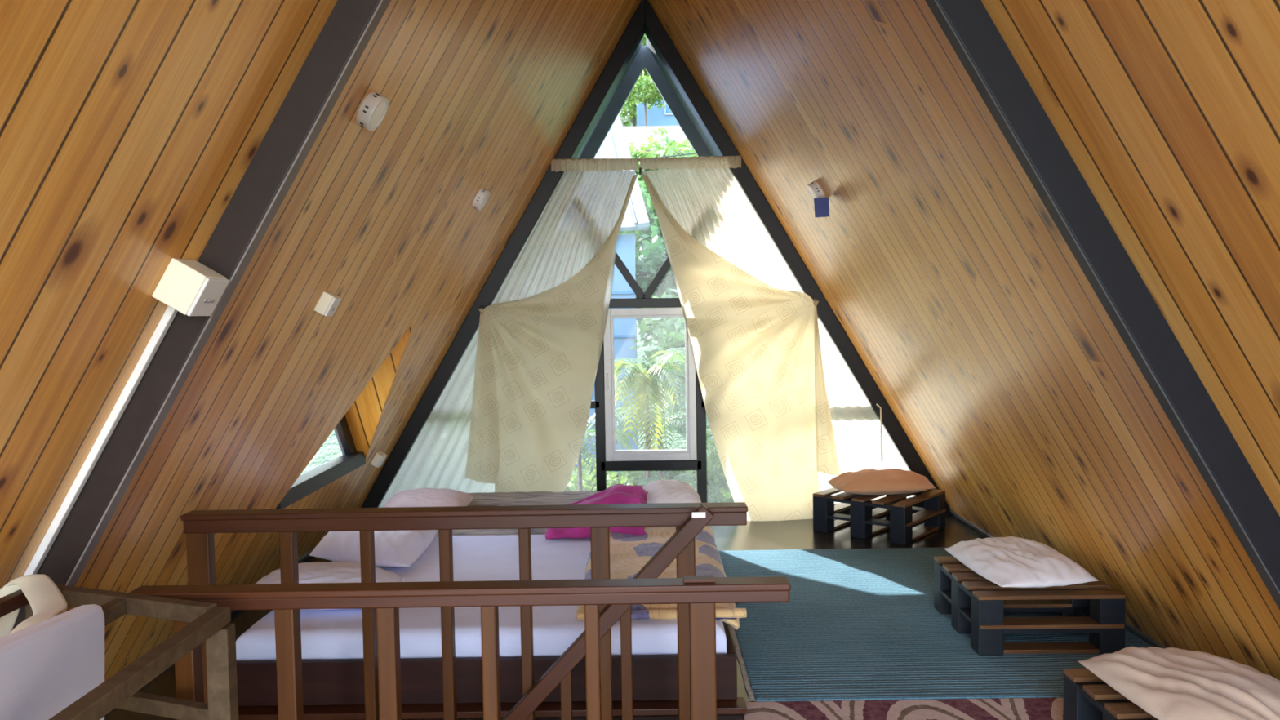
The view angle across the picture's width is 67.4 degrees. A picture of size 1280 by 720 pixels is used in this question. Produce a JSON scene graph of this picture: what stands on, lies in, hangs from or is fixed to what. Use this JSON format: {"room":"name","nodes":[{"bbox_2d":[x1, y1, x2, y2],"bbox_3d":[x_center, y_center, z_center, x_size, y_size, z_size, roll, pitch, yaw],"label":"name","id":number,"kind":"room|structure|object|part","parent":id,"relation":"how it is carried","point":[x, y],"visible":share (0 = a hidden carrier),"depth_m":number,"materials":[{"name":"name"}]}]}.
{"room":"attic bedroom","nodes":[
{"label":"attic bedroom","id":0,"kind":"room"},
{"bbox_2d":[0,0,641,680],"bbox_3d":[-1.141,-0.464,2.929,2.384,4.011,8.890,-1,3,0],"label":"wall","id":1,"kind":"structure","parent":0,"point":[486,94],"depth_m":3.13,"materials":[{"name":"brown wood"}]},
{"bbox_2d":[23,306,177,575],"bbox_3d":[-1.701,0.639,2.635,0.936,1.582,0.026,-1,3,0],"label":"conduit","id":2,"kind":"object","parent":1,"relation":"attached to","point":[170,313],"visible":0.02,"depth_m":2.60,"materials":[{"name":"white plastic"}]},
{"bbox_2d":[151,257,229,315],"bbox_3d":[-1.182,-0.191,2.532,0.149,0.150,0.130,-1,3,0],"label":"switch box","id":3,"kind":"object","parent":1,"relation":"attached to","point":[190,287],"visible":1,"depth_m":2.47,"materials":[{"name":"beige plastic"}]},
{"bbox_3d":[-1.138,-0.166,2.533,0.010,0.111,0.126,29,3,-1],"label":"plate","id":4,"kind":"part","parent":3,"relation":"part of","materials":[{"name":"white plastic"}]},
{"bbox_2d":[12,0,380,630],"bbox_3d":[-1.045,-0.452,2.624,2.360,3.939,0.050,-1,3,0],"label":"ceiling beam","id":5,"kind":"structure","parent":1,"relation":"attached to","point":[348,20],"depth_m":2.61,"materials":[{"name":"wood"}]},
{"bbox_2d":[65,0,391,586],"bbox_3d":[-1.041,-0.346,2.631,2.166,3.702,0.051,-1,3,0],"label":"trim","id":6,"kind":"structure","parent":1,"relation":"attached to","point":[383,5],"depth_m":2.63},
{"bbox_2d":[231,546,315,613],"bbox_3d":[-2.147,1.313,5.036,0.027,0.034,4.585,-1,3,0],"label":"baseboard","id":7,"kind":"structure","parent":1,"relation":"attached to","point":[304,557],"depth_m":6.11,"materials":[{"name":"wood"}]},
{"bbox_2d":[275,414,365,509],"bbox_3d":[-1.869,0.262,5.564,0.100,0.925,1.552,-1,3,0],"label":"window","id":8,"kind":"structure","parent":1,"relation":"in","point":[314,479],"depth_m":5.72,"materials":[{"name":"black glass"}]},
{"bbox_2d":[313,291,342,315],"bbox_3d":[-1.228,-0.221,3.777,0.086,0.097,0.085,-1,3,0],"label":"switch box","id":9,"kind":"object","parent":1,"relation":"attached to","point":[328,302],"visible":1,"depth_m":3.74,"materials":[{"name":"beige plastic"}]},
{"bbox_3d":[-1.208,-0.209,3.778,0.010,0.081,0.081,29,3,-1],"label":"plate","id":10,"kind":"part","parent":9,"relation":"part of","materials":[{"name":"white plastic"}]},
{"bbox_2d":[275,321,413,508],"bbox_3d":[-1.627,0.264,5.149,0.668,0.969,0.813,-1,3,0],"label":"dormer","id":11,"kind":"object","parent":1,"relation":"in","point":[413,322],"visible":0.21,"depth_m":5.13,"materials":[{"name":"brown wood"}]},
{"bbox_2d":[356,90,388,131],"bbox_3d":[-0.881,-0.821,3.166,0.100,0.128,0.127,-1,3,0],"label":"smoke detector","id":12,"kind":"object","parent":1,"relation":"attached to","point":[373,109],"visible":1,"depth_m":3.13,"materials":[{"name":"white plastic"}]},
{"bbox_2d":[370,101,386,127],"bbox_3d":[-0.867,-0.812,3.166,0.014,0.096,0.096,29,3,-1],"label":"diffuser","id":13,"kind":"object","parent":12,"relation":"attached to","point":[378,108],"depth_m":3.15,"materials":[{"name":"plastic"}]},
{"bbox_2d":[370,450,386,467],"bbox_3d":[-1.808,0.688,6.648,0.093,0.103,0.100,-1,3,0],"label":"switch box","id":14,"kind":"object","parent":1,"relation":"attached to","point":[380,457],"visible":1,"depth_m":6.60,"materials":[{"name":"beige plastic"}]},
{"bbox_3d":[-1.786,0.700,6.649,0.010,0.086,0.096,29,3,-1],"label":"plate","id":15,"kind":"part","parent":14,"relation":"part of","materials":[{"name":"white plastic"}]},
{"bbox_2d":[471,187,489,210],"bbox_3d":[-0.891,-0.902,5.385,0.100,0.128,0.127,-1,3,0],"label":"smoke detector","id":16,"kind":"object","parent":1,"relation":"attached to","point":[482,197],"visible":1,"depth_m":5.34,"materials":[{"name":"white plastic"}]},
{"bbox_2d":[480,193,488,208],"bbox_3d":[-0.877,-0.894,5.385,0.014,0.096,0.096,29,3,-1],"label":"diffuser","id":17,"kind":"object","parent":16,"relation":"attached to","point":[484,197],"depth_m":5.35,"materials":[{"name":"plastic"}]},
{"bbox_2d":[575,38,644,158],"bbox_3d":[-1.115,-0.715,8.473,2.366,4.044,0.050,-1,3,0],"label":"trim","id":18,"kind":"structure","parent":1,"relation":"attached to","point":[637,65],"depth_m":8.37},
{"bbox_2d":[360,0,952,515],"bbox_3d":[0.064,-0.689,7.199,4.620,3.956,0.230,-1,3,0],"label":"window","id":19,"kind":"structure","parent":1,"relation":"in","point":[644,20],"depth_m":7.13,"materials":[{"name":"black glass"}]},
{"bbox_3d":[-0.249,0.164,7.228,0.020,0.120,0.030,-1,3,0],"label":"handle","id":20,"kind":"part","parent":19,"relation":"part of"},
{"bbox_2d":[553,155,742,174],"bbox_3d":[0.057,-1.432,7.073,1.390,0.122,0.120,-1,3,0],"label":"curtain rod","id":21,"kind":"object","parent":19,"relation":"attached to","point":[640,168],"visible":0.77,"depth_m":7.03,"materials":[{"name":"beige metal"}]},
{"bbox_2d":[378,158,638,507],"bbox_3d":[-0.998,-0.150,7.080,2.015,2.622,0.241,-1,3,0],"label":"curtain","id":22,"kind":"object","parent":21,"relation":"hanging from","point":[512,415],"visible":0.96,"depth_m":7.07,"materials":[{"name":"fabric"}]},
{"bbox_3d":[-0.581,-0.139,7.052,1.172,2.436,0.169,-1,3,0],"label":"folded panel","id":23,"kind":"part","parent":22,"relation":"part of","materials":[{"name":"fabric"}]},
{"bbox_2d":[640,155,915,520],"bbox_3d":[1.077,-0.117,7.073,2.112,2.765,0.238,-1,3,0],"label":"curtain","id":24,"kind":"object","parent":21,"relation":"hanging from","point":[787,415],"visible":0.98,"depth_m":7.06,"materials":[{"name":"fabric"}]},
{"bbox_3d":[0.675,-0.051,7.049,1.288,2.651,0.154,-1,3,0],"label":"folded panel","id":25,"kind":"part","parent":24,"relation":"part of","materials":[{"name":"fabric"}]},
{"bbox_3d":[1.773,0.536,7.110,0.048,0.431,0.012,-1,3,0],"label":"tie cord","id":26,"kind":"part","parent":24,"relation":"part of","materials":[{"name":"fabric"}]},
{"bbox_3d":[0.076,0.184,7.276,0.690,1.155,0.065,-1,3,0],"label":"casement frame","id":27,"kind":"part","parent":19,"relation":"part of","materials":[{"name":"plastic"}]},
{"bbox_2d":[345,323,413,457],"bbox_3d":[-1.625,0.223,5.960,0.668,0.969,0.829,-1,3,0],"label":"wall","id":28,"kind":"structure","parent":0,"point":[362,417],"depth_m":5.98,"materials":[{"name":"brown wood"}]},
{"bbox_2d":[104,511,1153,719],"bbox_3d":[0.082,1.477,2.987,4.566,0.150,8.820,-1,3,0],"label":"floor","id":29,"kind":"structure","parent":0,"point":[799,534],"depth_m":6.35,"materials":[{"name":"wood"}]},
{"bbox_2d":[0,584,238,719],"bbox_3d":[-1.212,1.029,1.782,0.604,0.905,1.255,-1,3,0],"label":"frame","id":30,"kind":"object","parent":29,"relation":"on","point":[209,622],"visible":0.7,"depth_m":2.14,"materials":[{"name":"wood"}]},
{"bbox_3d":[-1.475,1.003,2.388,0.045,0.905,0.045,-1,3,0],"label":"leg","id":31,"kind":"part","parent":30,"relation":"part of","materials":[{"name":"wood"}]},
{"bbox_2d":[0,573,104,719],"bbox_3d":[-1.230,0.825,1.867,0.304,0.773,1.150,-2,3,-23],"label":"cushion","id":32,"kind":"object","parent":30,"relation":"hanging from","point":[54,657],"visible":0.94,"depth_m":1.86,"materials":[{"name":"fabric"}]},
{"bbox_3d":[-0.934,1.027,2.172,0.050,0.862,0.045,-1,3,0],"label":"leg","id":33,"kind":"part","parent":30,"relation":"part of","materials":[{"name":"wood"}]},
{"bbox_2d":[128,575,791,719],"bbox_3d":[-0.425,0.987,2.333,1.580,0.909,0.072,-1,3,0],"label":"railing","id":34,"kind":"object","parent":29,"relation":"on","point":[286,600],"depth_m":2.29,"materials":[{"name":"wood"}]},
{"bbox_3d":[-1.087,1.024,2.337,0.047,0.856,0.050,-1,3,0],"label":"post","id":35,"kind":"part","parent":34,"relation":"part of","materials":[{"name":"wood"}]},
{"bbox_3d":[-0.844,1.020,2.337,0.046,0.856,0.050,-1,3,0],"label":"post","id":36,"kind":"part","parent":34,"relation":"part of","materials":[{"name":"wood"}]},
{"bbox_3d":[-0.602,1.016,2.336,0.044,0.856,0.050,-1,3,0],"label":"post","id":37,"kind":"part","parent":34,"relation":"part of","materials":[{"name":"wood"}]},
{"bbox_3d":[-0.431,0.573,2.313,1.573,0.029,0.060,-1,3,0],"label":"rail","id":38,"kind":"part","parent":34,"relation":"part of","materials":[{"name":"wood"}]},
{"bbox_3d":[-0.356,1.013,2.335,0.036,0.856,0.050,-1,3,0],"label":"post","id":39,"kind":"part","parent":34,"relation":"part of","materials":[{"name":"wood"}]},
{"bbox_3d":[-0.109,1.009,2.334,0.034,0.856,0.050,-1,3,0],"label":"post","id":40,"kind":"part","parent":34,"relation":"part of","materials":[{"name":"wood"}]},
{"bbox_3d":[0.142,0.528,2.314,0.075,0.008,0.035,-1,3,0],"label":"wood strip","id":41,"kind":"part","parent":34,"relation":"part of","materials":[{"name":"wood"}]},
{"bbox_3d":[0.156,1.005,2.333,0.062,0.856,0.050,-1,3,0],"label":"post","id":42,"kind":"part","parent":34,"relation":"part of","materials":[{"name":"wood"}]},
{"bbox_2d":[180,502,747,719],"bbox_3d":[-0.578,1.018,3.235,1.888,1.062,0.127,-1,3,0],"label":"railing","id":43,"kind":"object","parent":29,"relation":"on","point":[689,519],"visible":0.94,"depth_m":3.20,"materials":[{"name":"brown wood"}]},
{"bbox_3d":[-1.477,0.994,3.258,0.075,0.836,0.050,-1,3,0],"label":"post","id":44,"kind":"part","parent":43,"relation":"part of","materials":[{"name":"wood"}]},
{"bbox_3d":[-1.180,0.990,3.257,0.045,0.836,0.050,-1,3,0],"label":"post","id":45,"kind":"part","parent":43,"relation":"part of","materials":[{"name":"wood"}]},
{"bbox_3d":[-0.914,0.986,3.256,0.037,0.836,0.050,-1,3,0],"label":"post","id":46,"kind":"part","parent":43,"relation":"part of","materials":[{"name":"wood"}]},
{"bbox_3d":[-0.649,0.981,3.255,0.037,0.836,0.050,-1,3,0],"label":"post","id":47,"kind":"part","parent":43,"relation":"part of","materials":[{"name":"wood"}]},
{"bbox_3d":[-0.584,0.541,3.233,1.880,0.045,0.070,-1,3,0],"label":"rail","id":48,"kind":"part","parent":43,"relation":"part of","materials":[{"name":"wood"}]},
{"bbox_3d":[-0.382,0.977,3.254,0.036,0.836,0.050,-1,3,0],"label":"post","id":49,"kind":"part","parent":43,"relation":"part of","materials":[{"name":"wood"}]},
{"bbox_3d":[-0.128,0.973,3.253,0.062,0.836,0.050,-1,3,0],"label":"post","id":50,"kind":"part","parent":43,"relation":"part of","materials":[{"name":"wood"}]},
{"bbox_3d":[-0.220,0.980,3.194,0.052,1.319,0.045,42,2,-2],"label":"handrail","id":51,"kind":"part","parent":43,"relation":"part of","materials":[{"name":"wood"}]},
{"bbox_3d":[0.159,0.969,3.252,0.062,0.836,0.050,-1,3,0],"label":"post","id":52,"kind":"part","parent":43,"relation":"part of","materials":[{"name":"wood"}]},
{"bbox_2d":[235,534,746,719],"bbox_3d":[-0.615,1.157,5.034,2.055,0.306,2.705,-1,3,0],"label":"bed","id":53,"kind":"object","parent":29,"relation":"on","point":[332,641],"visible":0.32,"depth_m":3.80,"materials":[{"name":"fabric"}]},
{"bbox_2d":[254,560,402,609],"bbox_3d":[-1.377,0.982,4.209,0.620,0.168,0.440,-1,3,-3],"label":"pillow","id":54,"kind":"object","parent":53,"relation":"on","point":[344,571],"visible":0.38,"depth_m":4.14,"materials":[{"name":"fabric"}]},
{"bbox_2d":[307,529,438,567],"bbox_3d":[-1.378,0.928,5.057,0.515,0.200,0.860,-1,3,-2],"label":"pillow","id":55,"kind":"object","parent":53,"relation":"on","point":[393,548],"visible":0.54,"depth_m":4.74,"materials":[{"name":"fabric"}]},
{"bbox_3d":[-0.630,1.099,4.643,1.950,0.150,1.680,-1,3,0],"label":"mattress","id":56,"kind":"part","parent":53,"relation":"part of","materials":[{"name":"fabric"}]},
{"bbox_2d":[435,490,599,536],"bbox_3d":[-0.661,1.008,6.051,1.800,0.192,1.118,-1,3,0],"label":"mattress","id":57,"kind":"object","parent":53,"relation":"on","point":[533,498],"visible":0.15,"depth_m":6.24,"materials":[{"name":"fabric"}]},
{"bbox_2d":[383,488,474,507],"bbox_3d":[-1.323,0.877,6.003,0.520,0.126,0.400,-1,3,5],"label":"pillow","id":58,"kind":"object","parent":57,"relation":"on","point":[420,497],"visible":0.73,"depth_m":5.90,"materials":[{"name":"fabric"}]},
{"bbox_2d":[642,479,701,503],"bbox_3d":[0.167,0.830,5.840,0.400,0.194,0.356,-1,3,-8],"label":"pillow","id":59,"kind":"object","parent":57,"relation":"on","point":[660,491],"visible":0.51,"depth_m":5.73,"materials":[{"name":"fabric"}]},
{"bbox_2d":[545,483,648,539],"bbox_3d":[-0.240,0.851,5.551,0.589,0.241,0.711,-1,3,0],"label":"blanket","id":60,"kind":"object","parent":53,"relation":"on","point":[619,493],"visible":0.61,"depth_m":5.39,"materials":[{"name":"fabric"}]},
{"bbox_2d":[575,525,746,630],"bbox_3d":[0.083,1.011,4.727,0.704,0.115,1.708,-1,3,0],"label":"blanket","id":61,"kind":"object","parent":53,"relation":"on","point":[628,553],"visible":0.31,"depth_m":4.62,"materials":[{"name":"fabric"}]},
{"bbox_2d":[813,487,946,545],"bbox_3d":[1.681,1.057,6.731,0.696,0.265,0.640,2,4,41],"label":"bench","id":62,"kind":"object","parent":29,"relation":"on","point":[897,509],"visible":0.9,"depth_m":6.57,"materials":[{"name":"paint"}]},
{"bbox_3d":[1.286,1.072,6.722,0.110,0.247,0.110,2,4,41],"label":"post","id":63,"kind":"part","parent":62,"relation":"part of","materials":[{"name":"paint"}]},
{"bbox_3d":[1.459,1.077,6.924,0.106,0.022,0.420,2,4,41],"label":"rail","id":64,"kind":"part","parent":62,"relation":"part of","materials":[{"name":"paint"}]},
{"bbox_3d":[1.506,1.078,6.533,0.110,0.247,0.110,2,4,41],"label":"post","id":65,"kind":"part","parent":62,"relation":"part of","materials":[{"name":"paint"}]},
{"bbox_2d":[827,468,935,494],"bbox_3d":[1.679,0.845,6.705,0.681,0.160,0.441,-1,3,-7],"label":"pillow","id":66,"kind":"object","parent":62,"relation":"on","point":[890,481],"visible":1,"depth_m":6.54,"materials":[{"name":"fabric"}]},
{"bbox_3d":[1.679,1.083,6.735,0.106,0.022,0.420,2,4,41],"label":"rail","id":67,"kind":"part","parent":62,"relation":"part of","materials":[{"name":"paint"}]},
{"bbox_3d":[1.851,1.053,6.934,0.110,0.247,0.110,2,4,41],"label":"post","id":68,"kind":"part","parent":62,"relation":"part of","materials":[{"name":"paint"}]},
{"bbox_3d":[1.726,1.084,6.344,0.110,0.247,0.110,2,4,41],"label":"post","id":69,"kind":"part","parent":62,"relation":"part of","materials":[{"name":"paint"}]},
{"bbox_3d":[1.899,1.089,6.546,0.106,0.022,0.420,2,4,41],"label":"rail","id":70,"kind":"part","parent":62,"relation":"part of","materials":[{"name":"paint"}]},
{"bbox_3d":[2.071,1.059,6.745,0.110,0.247,0.110,2,4,41],"label":"post","id":71,"kind":"part","parent":62,"relation":"part of","materials":[{"name":"paint"}]},
{"bbox_2d":[718,547,1152,702],"bbox_3d":[1.373,1.275,4.971,1.874,0.013,2.370,-1,3,0],"label":"rug","id":72,"kind":"object","parent":29,"relation":"on","point":[855,624],"visible":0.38,"depth_m":4.45,"materials":[{"name":"carpet"}]},
{"bbox_2d":[933,556,1125,655],"bbox_3d":[1.817,1.149,4.559,0.640,0.265,0.696,-1,3,1],"label":"bench","id":73,"kind":"object","parent":72,"relation":"on","point":[976,607],"visible":0.87,"depth_m":4.26,"materials":[{"name":"paint"}]},
{"bbox_3d":[1.558,1.147,4.857,0.110,0.247,0.110,-1,3,1],"label":"post","id":74,"kind":"part","parent":73,"relation":"part of","materials":[{"name":"paint"}]},
{"bbox_3d":[1.552,1.162,4.568,0.110,0.247,0.110,-1,3,1],"label":"post","id":75,"kind":"part","parent":73,"relation":"part of","materials":[{"name":"paint"}]},
{"bbox_3d":[1.546,1.176,4.278,0.110,0.247,0.110,-1,3,1],"label":"post","id":76,"kind":"part","parent":73,"relation":"part of","materials":[{"name":"paint"}]},
{"bbox_2d":[944,536,1098,587],"bbox_3d":[1.796,0.949,4.588,0.471,0.139,0.740,-1,3,-2],"label":"pillow","id":77,"kind":"object","parent":73,"relation":"on","point":[1013,562],"visible":1,"depth_m":4.39,"materials":[{"name":"fabric"}]},
{"bbox_3d":[1.817,1.175,4.563,0.420,0.022,0.106,-1,3,1],"label":"rail","id":78,"kind":"part","parent":73,"relation":"part of","materials":[{"name":"paint"}]},
{"bbox_3d":[1.811,1.190,4.274,0.420,0.022,0.106,-1,3,1],"label":"rail","id":79,"kind":"part","parent":73,"relation":"part of","materials":[{"name":"paint"}]},
{"bbox_3d":[2.082,1.154,4.557,0.110,0.247,0.110,-1,3,1],"label":"post","id":80,"kind":"part","parent":73,"relation":"part of","materials":[{"name":"paint"}]},
{"bbox_3d":[2.076,1.168,4.267,0.110,0.247,0.110,-1,3,1],"label":"post","id":81,"kind":"part","parent":73,"relation":"part of","materials":[{"name":"paint"}]},
{"bbox_2d":[742,697,1133,719],"bbox_3d":[1.239,1.373,3.075,1.690,0.009,1.412,-1,3,0],"label":"rug","id":82,"kind":"object","parent":29,"relation":"on","point":[1006,708],"visible":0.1,"depth_m":3.68,"materials":[{"name":"carpet"}]},
{"bbox_2d":[1063,668,1158,719],"bbox_3d":[1.821,1.238,3.062,0.640,0.265,0.696,-1,3,0],"label":"bench","id":83,"kind":"object","parent":82,"relation":"on","point":[1086,696],"visible":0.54,"depth_m":3.30,"materials":[{"name":"paint"}]},
{"bbox_3d":[1.558,1.236,3.356,0.110,0.247,0.110,-1,3,0],"label":"post","id":84,"kind":"part","parent":83,"relation":"part of","materials":[{"name":"paint"}]},
{"bbox_3d":[1.557,1.251,3.066,0.110,0.247,0.110,-1,3,0],"label":"post","id":85,"kind":"part","parent":83,"relation":"part of","materials":[{"name":"paint"}]},
{"bbox_2d":[1077,646,1279,719],"bbox_3d":[1.793,1.040,3.010,0.501,0.139,0.781,-1,3,-5],"label":"pillow","id":86,"kind":"object","parent":83,"relation":"on","point":[1169,683],"visible":1,"depth_m":2.97,"materials":[{"name":"fabric"}]},
{"bbox_2d":[648,0,1279,680],"bbox_3d":[1.242,-0.502,2.920,2.384,4.011,8.890,-1,3,0],"label":"wall","id":87,"kind":"structure","parent":0,"point":[936,254],"depth_m":3.41,"materials":[{"name":"brown wood"}]},
{"bbox_2d":[646,36,717,156],"bbox_3d":[1.258,-0.750,7.899,2.349,3.991,1.070,-1,3,0],"label":"trim","id":88,"kind":"structure","parent":87,"relation":"attached to","point":[649,45],"depth_m":8.22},
{"bbox_2d":[644,44,909,498],"bbox_3d":[1.252,-0.752,8.464,2.366,4.044,0.050,-1,3,0],"label":"trim","id":89,"kind":"structure","parent":87,"relation":"attached to","point":[651,67],"depth_m":8.37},
{"bbox_2d":[806,181,825,199],"bbox_3d":[0.992,-0.943,5.407,0.101,0.128,0.128,-1,3,-4],"label":"smoke detector","id":90,"kind":"object","parent":87,"relation":"attached to","point":[814,188],"visible":0.73,"depth_m":5.36,"materials":[{"name":"white plastic"}]},
{"bbox_2d":[808,186,816,198],"bbox_3d":[0.978,-0.934,5.407,0.014,0.096,0.096,-31,2,2],"label":"diffuser","id":91,"kind":"object","parent":90,"relation":"attached to","point":[812,190],"depth_m":5.38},
{"bbox_2d":[813,197,829,217],"bbox_3d":[0.993,-0.833,5.242,0.085,0.109,0.004,-1,3,0],"label":"card","id":92,"kind":"object","parent":87,"relation":"attached to","point":[821,205],"visible":1,"depth_m":5.24,"materials":[{"name":"paper"}]},
{"bbox_2d":[949,510,1165,648],"bbox_3d":[2.320,1.243,5.019,0.027,0.034,4.585,-1,3,0],"label":"baseboard","id":93,"kind":"structure","parent":87,"relation":"attached to","point":[1129,627],"depth_m":4.53,"materials":[{"name":"wood"}]},
{"bbox_2d":[924,0,1279,609],"bbox_3d":[1.144,-0.381,2.622,2.166,3.702,0.051,-1,3,0],"label":"trim","id":94,"kind":"structure","parent":87,"relation":"attached to","point":[933,5],"depth_m":2.63,"materials":[{"name":"wood"}]},
{"bbox_2d":[936,0,1279,590],"bbox_3d":[1.145,-0.486,2.615,2.360,3.939,0.050,-1,3,0],"label":"ceiling beam","id":95,"kind":"structure","parent":87,"relation":"attached to","point":[970,20],"depth_m":2.60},
{"label":"outside","id":96,"kind":"structure","parent":0,"visible":0},
{"bbox_2d":[657,152,696,157],"bbox_3d":[0.004,-2.716,11.879,12.002,1.314,0.016,-1,3,0],"label":"cable","id":97,"kind":"object","parent":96,"point":[693,153],"visible":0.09,"depth_m":11.88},
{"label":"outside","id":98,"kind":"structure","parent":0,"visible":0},
{"bbox_2d":[300,75,910,497],"bbox_3d":[-0.071,-11.629,28.455,90.000,28.763,82.000,-1,3,0],"label":"ground","id":99,"kind":"structure","parent":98,"point":[330,450],"depth_m":14.59,"materials":[{"name":"white"}]},
{"bbox_2d":[571,441,595,491],"bbox_3d":[-1.737,1.552,11.779,2.632,2.228,2.867,1,4,39],"label":"bush","id":100,"kind":"object","parent":99,"relation":"on","point":[585,453],"visible":0.02,"depth_m":12.02,"materials":[{"name":"green plant"}]},
{"bbox_2d":[564,453,643,491],"bbox_3d":[-0.697,2.067,10.198,1.966,2.607,1.885,-1,3,0],"label":"bush","id":101,"kind":"object","parent":99,"relation":"on","point":[611,481],"visible":0.09,"depth_m":9.82,"materials":[{"name":"green plant"}]},
{"bbox_2d":[576,413,644,491],"bbox_3d":[-0.470,2.170,9.007,1.148,3.313,1.140,-1,3,0],"label":"palm","id":102,"kind":"object","parent":99,"relation":"on","point":[580,485],"visible":0.18,"depth_m":8.84,"materials":[{"name":"green plant"}]},
{"bbox_3d":[-0.545,2.294,9.030,0.095,3.065,0.086,-1,3,0],"label":"stem","id":103,"kind":"part","parent":102,"relation":"part of","materials":[{"name":"grey plant"}]},
{"bbox_2d":[574,114,649,483],"bbox_3d":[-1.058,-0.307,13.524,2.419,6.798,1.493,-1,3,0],"label":"building","id":104,"kind":"structure","parent":99,"relation":"on","point":[615,145],"depth_m":13.29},
{"bbox_2d":[618,34,648,126],"bbox_3d":[-0.209,-10.629,34.134,6.159,5.058,6.614,-1,3,0],"label":"bush","id":105,"kind":"object","parent":99,"relation":"on","point":[633,107],"visible":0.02,"depth_m":33.83,"materials":[{"name":"green plant"}]},
{"bbox_3d":[-0.205,-9.418,34.179,0.111,2.402,0.105,1,3,30],"label":"stem","id":106,"kind":"part","parent":105,"relation":"part of","materials":[{"name":"green plant"}]},
{"bbox_2d":[626,70,666,126],"bbox_3d":[0.165,-6.336,27.102,1.777,3.687,1.952,-1,3,0],"label":"tree","id":107,"kind":"object","parent":99,"relation":"on","point":[647,87],"visible":0.55,"depth_m":26.76,"materials":[{"name":"green plant"}]},
{"bbox_3d":[0.170,-6.044,27.137,0.111,3.102,0.105,1,3,30],"label":"stem","id":108,"kind":"part","parent":107,"relation":"part of","materials":[{"name":"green plant"}]},
{"bbox_2d":[613,357,685,477],"bbox_3d":[0.110,1.819,9.355,1.029,3.685,0.958,-1,3,0],"label":"palm","id":109,"kind":"object","parent":99,"relation":"on","point":[642,393],"visible":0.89,"depth_m":9.05,"materials":[{"name":"green plant"}]},
{"bbox_3d":[0.091,1.931,9.410,0.095,3.458,0.086,-1,3,0],"label":"stem","id":110,"kind":"part","parent":109,"relation":"part of","materials":[{"name":"green plant"}]},
{"bbox_2d":[592,404,711,479],"bbox_3d":[0.244,1.903,10.181,1.472,2.834,1.365,-1,3,0],"label":"palm","id":111,"kind":"object","parent":99,"relation":"on","point":[674,415],"visible":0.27,"depth_m":9.92,"materials":[{"name":"green plant"}]},
{"bbox_3d":[0.225,2.009,10.114,0.095,2.629,0.086,-1,3,0],"label":"stem","id":112,"kind":"part","parent":111,"relation":"part of","materials":[{"name":"green plant"}]},
{"bbox_2d":[618,135,693,255],"bbox_3d":[0.743,-1.963,17.178,2.990,4.015,3.066,2,4,44],"label":"bush","id":113,"kind":"object","parent":99,"relation":"on","point":[651,214],"visible":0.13,"depth_m":16.40,"materials":[{"name":"green plant"}]},
{"bbox_2d":[622,125,691,158],"bbox_3d":[0.925,-4.833,25.808,4.600,3.350,2.440,-1,3,0],"label":"house","id":114,"kind":"structure","parent":99,"relation":"on","point":[637,135],"depth_m":25.97,"materials":[{"name":"paint"}]},
{"bbox_2d":[635,225,680,423],"bbox_3d":[0.526,-0.451,14.863,2.421,3.208,2.291,-1,3,0],"label":"bush","id":115,"kind":"object","parent":99,"relation":"on","point":[647,264],"visible":0.22,"depth_m":14.11,"materials":[{"name":"green plant"}]},
{"bbox_2d":[636,93,679,126],"bbox_3d":[1.517,-6.343,29.786,3.200,3.750,1.860,-1,3,0],"label":"house","id":116,"kind":"structure","parent":99,"relation":"on","point":[655,116],"depth_m":28.87,"materials":[{"name":"paint"}]},
{"bbox_3d":[0.917,-7.686,28.799,0.290,0.550,0.019,-1,3,0],"label":"pane","id":117,"kind":"part","parent":116,"relation":"part of","materials":[{"name":"glass"}]},
{"bbox_2d":[640,293,684,388],"bbox_3d":[1.879,0.090,13.104,3.354,3.458,3.196,-2,3,-28],"label":"bush","id":118,"kind":"object","parent":99,"relation":"on","point":[668,318],"visible":0.02,"depth_m":13.20,"materials":[{"name":"green plant"}]},
{"bbox_2d":[627,127,697,192],"bbox_3d":[0.576,-3.379,21.316,3.233,3.448,2.734,-2,3,-19],"label":"bush","id":119,"kind":"object","parent":99,"relation":"on","point":[640,153],"visible":0.09,"depth_m":20.83,"materials":[{"name":"green plant"}]},
{"bbox_2d":[640,346,695,473],"bbox_3d":[0.631,1.686,9.761,1.248,3.620,1.266,-1,3,0],"label":"palm","id":120,"kind":"object","parent":99,"relation":"on","point":[673,357],"visible":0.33,"depth_m":9.41,"materials":[{"name":"green plant"}]},
{"bbox_2d":[613,444,724,493],"bbox_3d":[0.416,2.035,10.451,2.123,2.268,2.093,-1,3,0],"label":"bush","id":121,"kind":"object","parent":99,"relation":"on","point":[668,474],"visible":0.02,"depth_m":10.12,"materials":[{"name":"green plant"}]},
{"bbox_2d":[630,288,713,440],"bbox_3d":[1.465,0.410,12.083,3.233,3.745,3.228,-1,3,0],"label":"bush","id":122,"kind":"object","parent":99,"relation":"on","point":[672,326],"visible":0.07,"depth_m":11.95,"materials":[{"name":"green plant"}]},
{"bbox_2d":[635,472,723,502],"bbox_3d":[0.340,2.424,8.686,1.067,2.782,0.999,-3,3,-31],"label":"bush","id":123,"kind":"object","parent":99,"relation":"on","point":[645,480],"visible":0.19,"depth_m":8.70,"materials":[{"name":"green plant"}]},
{"bbox_2d":[662,435,733,502],"bbox_3d":[1.122,1.989,10.044,1.854,2.694,1.928,-1,3,0],"label":"bush","id":124,"kind":"object","parent":99,"relation":"on","point":[727,496],"visible":0.09,"depth_m":9.41,"materials":[{"name":"green plant"}]},
{"bbox_2d":[689,428,726,501],"bbox_3d":[0.944,2.197,8.967,1.089,3.174,1.066,-1,3,0],"label":"palm","id":125,"kind":"object","parent":99,"relation":"on","point":[708,430],"visible":0.1,"depth_m":8.53,"materials":[{"name":"green plant"}]}
]}

